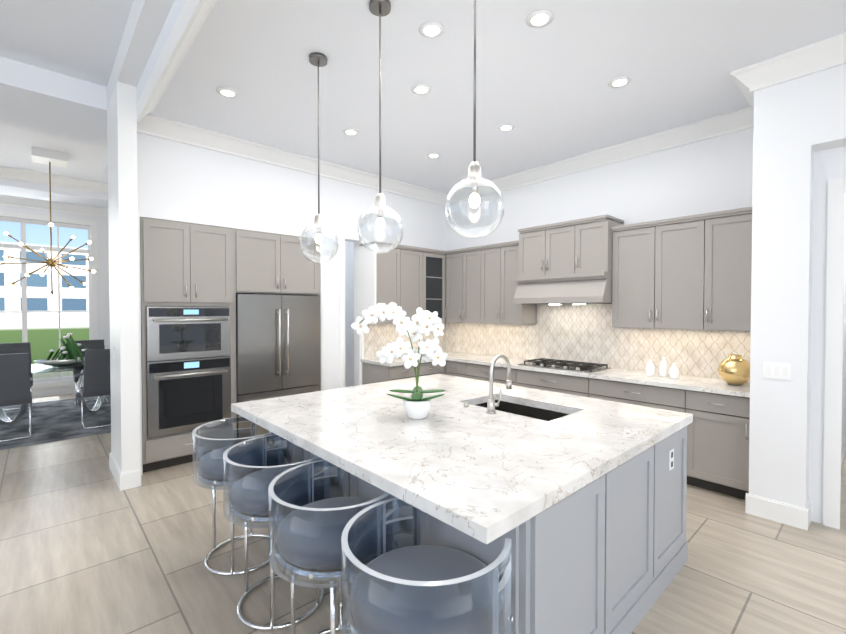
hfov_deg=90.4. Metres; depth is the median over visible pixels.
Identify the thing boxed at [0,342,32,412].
dining chair
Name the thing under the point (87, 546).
floor
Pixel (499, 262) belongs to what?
upper cabinet
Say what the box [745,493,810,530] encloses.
baseboard
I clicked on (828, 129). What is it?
wall
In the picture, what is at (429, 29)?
recessed light
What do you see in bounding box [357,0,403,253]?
pendant light
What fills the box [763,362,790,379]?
light switch
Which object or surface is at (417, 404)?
orchid
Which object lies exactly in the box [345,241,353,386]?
wall
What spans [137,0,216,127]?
crown molding
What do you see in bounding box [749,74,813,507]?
wall
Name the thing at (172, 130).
crown molding
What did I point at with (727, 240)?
upper cabinet
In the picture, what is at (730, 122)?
crown molding
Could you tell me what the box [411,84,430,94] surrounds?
recessed light
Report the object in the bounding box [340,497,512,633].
bar stool
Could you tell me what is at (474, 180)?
pendant light
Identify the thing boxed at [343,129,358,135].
recessed light
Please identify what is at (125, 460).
column
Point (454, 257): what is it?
upper cabinet
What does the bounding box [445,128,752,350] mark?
wall
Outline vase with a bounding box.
[718,354,749,385]
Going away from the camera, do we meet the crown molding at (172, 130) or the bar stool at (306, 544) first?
the bar stool at (306, 544)
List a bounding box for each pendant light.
[299,52,338,262]
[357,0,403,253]
[445,0,504,238]
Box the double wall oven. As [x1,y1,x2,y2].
[146,307,230,437]
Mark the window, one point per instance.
(91, 251)
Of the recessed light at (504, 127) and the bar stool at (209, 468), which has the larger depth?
the recessed light at (504, 127)
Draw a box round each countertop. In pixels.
[361,357,445,366]
[443,351,749,397]
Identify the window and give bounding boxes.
[0,211,97,388]
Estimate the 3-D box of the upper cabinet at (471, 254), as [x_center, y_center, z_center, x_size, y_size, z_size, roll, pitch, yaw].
[0.800,-0.450,6.056,0.357,1.070,0.339,-1,1,-42]
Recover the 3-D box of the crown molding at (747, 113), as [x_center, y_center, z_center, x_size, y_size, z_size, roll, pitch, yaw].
[2.741,-1.814,3.494,0.630,0.155,0.125,-1,1,-42]
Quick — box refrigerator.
[236,294,319,442]
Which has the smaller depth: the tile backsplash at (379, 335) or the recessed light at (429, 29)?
the recessed light at (429, 29)
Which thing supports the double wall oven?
in the cabinet surround
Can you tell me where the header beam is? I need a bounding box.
[107,0,174,108]
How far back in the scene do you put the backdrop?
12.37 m
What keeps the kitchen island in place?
on the floor
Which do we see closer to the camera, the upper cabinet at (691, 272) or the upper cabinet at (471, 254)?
the upper cabinet at (691, 272)
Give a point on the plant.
(70, 350)
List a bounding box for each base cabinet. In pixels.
[362,360,445,384]
[446,360,465,377]
[466,363,517,385]
[518,369,589,397]
[590,378,685,412]
[686,390,749,499]
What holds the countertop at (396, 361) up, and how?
on the base cabinet at (373, 373)
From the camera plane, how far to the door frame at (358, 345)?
5.63 m
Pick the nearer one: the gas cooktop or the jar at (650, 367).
the jar at (650, 367)
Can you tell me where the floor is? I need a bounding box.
[0,371,845,633]
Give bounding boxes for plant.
[34,333,87,366]
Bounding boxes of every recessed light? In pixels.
[216,87,237,97]
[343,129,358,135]
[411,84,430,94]
[419,21,444,38]
[427,153,440,157]
[498,123,514,130]
[526,9,553,27]
[608,76,630,87]
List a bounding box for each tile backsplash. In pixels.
[364,322,443,358]
[444,304,750,381]
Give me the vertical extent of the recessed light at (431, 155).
0.011 m
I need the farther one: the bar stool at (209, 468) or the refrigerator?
the refrigerator
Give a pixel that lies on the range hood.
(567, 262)
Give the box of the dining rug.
[0,395,110,449]
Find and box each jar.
[646,359,654,375]
[659,357,667,376]
[670,363,678,378]
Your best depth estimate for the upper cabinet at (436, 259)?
6.23 m
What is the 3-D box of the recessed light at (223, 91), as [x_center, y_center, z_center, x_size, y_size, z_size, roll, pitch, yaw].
[-1.646,-1.887,3.538,0.168,0.011,0.168,1,1,39]
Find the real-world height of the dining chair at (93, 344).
1.050 m
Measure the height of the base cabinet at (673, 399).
0.880 m
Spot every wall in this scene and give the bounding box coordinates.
[0,205,109,397]
[137,133,445,474]
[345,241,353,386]
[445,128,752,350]
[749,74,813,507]
[809,64,845,523]
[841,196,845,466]
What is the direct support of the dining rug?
on the floor
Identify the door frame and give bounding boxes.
[339,231,363,387]
[823,177,845,529]
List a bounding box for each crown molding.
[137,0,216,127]
[137,117,448,205]
[445,110,752,203]
[730,32,845,96]
[737,96,753,123]
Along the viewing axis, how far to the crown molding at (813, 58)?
3.01 m
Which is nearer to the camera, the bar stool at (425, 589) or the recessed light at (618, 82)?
the bar stool at (425, 589)
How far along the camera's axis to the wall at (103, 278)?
8.24 m
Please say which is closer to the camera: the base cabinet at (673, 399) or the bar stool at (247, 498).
the bar stool at (247, 498)
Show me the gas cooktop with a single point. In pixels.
(587, 367)
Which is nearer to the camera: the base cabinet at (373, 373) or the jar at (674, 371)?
the jar at (674, 371)
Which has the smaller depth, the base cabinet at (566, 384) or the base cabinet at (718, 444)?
the base cabinet at (718, 444)
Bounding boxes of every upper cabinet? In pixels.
[359,241,426,323]
[427,248,446,321]
[447,248,462,322]
[463,247,478,322]
[479,240,536,324]
[611,213,706,329]
[703,207,751,330]
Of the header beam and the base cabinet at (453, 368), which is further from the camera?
the base cabinet at (453, 368)
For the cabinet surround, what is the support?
on the floor
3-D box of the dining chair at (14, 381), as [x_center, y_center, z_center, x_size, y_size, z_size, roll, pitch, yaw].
[-5.117,0.961,5.153,0.460,1.050,0.599,-1,1,-42]
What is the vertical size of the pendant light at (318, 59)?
1.492 m
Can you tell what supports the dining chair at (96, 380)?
on the dining rug
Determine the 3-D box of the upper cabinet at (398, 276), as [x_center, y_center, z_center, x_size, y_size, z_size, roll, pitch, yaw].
[-0.420,-0.447,5.836,0.860,1.070,0.357,-1,1,-42]
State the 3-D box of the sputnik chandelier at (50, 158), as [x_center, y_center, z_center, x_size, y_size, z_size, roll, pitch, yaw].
[-5.390,-1.325,6.030,1.051,2.060,1.135,-1,1,-42]
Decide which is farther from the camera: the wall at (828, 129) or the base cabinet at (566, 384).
the base cabinet at (566, 384)
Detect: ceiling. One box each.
[0,0,132,86]
[0,0,845,217]
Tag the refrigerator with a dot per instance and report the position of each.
(277, 345)
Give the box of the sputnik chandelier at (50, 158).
[0,146,94,296]
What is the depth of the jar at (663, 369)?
4.17 m
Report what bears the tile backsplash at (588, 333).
attached to the wall at (714, 174)
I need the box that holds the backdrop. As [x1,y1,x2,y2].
[0,221,88,363]
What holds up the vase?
on the countertop at (706, 384)
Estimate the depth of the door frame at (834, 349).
3.04 m
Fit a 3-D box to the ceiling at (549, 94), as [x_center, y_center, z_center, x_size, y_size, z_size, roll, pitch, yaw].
[-0.629,-2.217,2.674,14.000,0.685,16.300,-1,1,-42]
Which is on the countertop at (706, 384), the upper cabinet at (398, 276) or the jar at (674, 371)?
the jar at (674, 371)
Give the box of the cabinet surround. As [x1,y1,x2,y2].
[140,217,320,472]
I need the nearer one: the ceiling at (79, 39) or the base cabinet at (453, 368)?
the ceiling at (79, 39)
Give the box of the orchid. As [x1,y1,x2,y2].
[351,302,447,418]
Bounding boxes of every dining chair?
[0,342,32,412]
[0,353,31,441]
[73,339,109,407]
[80,349,110,429]
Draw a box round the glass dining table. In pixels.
[0,363,104,422]
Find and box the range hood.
[513,214,623,304]
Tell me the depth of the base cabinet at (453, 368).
5.80 m
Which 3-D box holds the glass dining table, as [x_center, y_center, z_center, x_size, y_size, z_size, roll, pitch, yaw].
[-5.379,1.089,6.108,2.500,0.737,1.160,-1,1,-42]
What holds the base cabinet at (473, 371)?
on the floor
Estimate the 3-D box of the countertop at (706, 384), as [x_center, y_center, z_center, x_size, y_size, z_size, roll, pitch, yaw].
[1.503,0.601,5.090,0.647,0.040,4.082,-1,1,-42]
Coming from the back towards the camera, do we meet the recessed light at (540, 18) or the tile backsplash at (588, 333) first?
the tile backsplash at (588, 333)
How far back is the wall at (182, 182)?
4.87 m
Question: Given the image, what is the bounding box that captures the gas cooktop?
[518,358,610,372]
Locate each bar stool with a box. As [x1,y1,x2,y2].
[192,416,284,575]
[223,434,329,630]
[268,459,398,633]
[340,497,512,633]
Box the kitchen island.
[231,354,692,633]
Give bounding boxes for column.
[107,81,140,490]

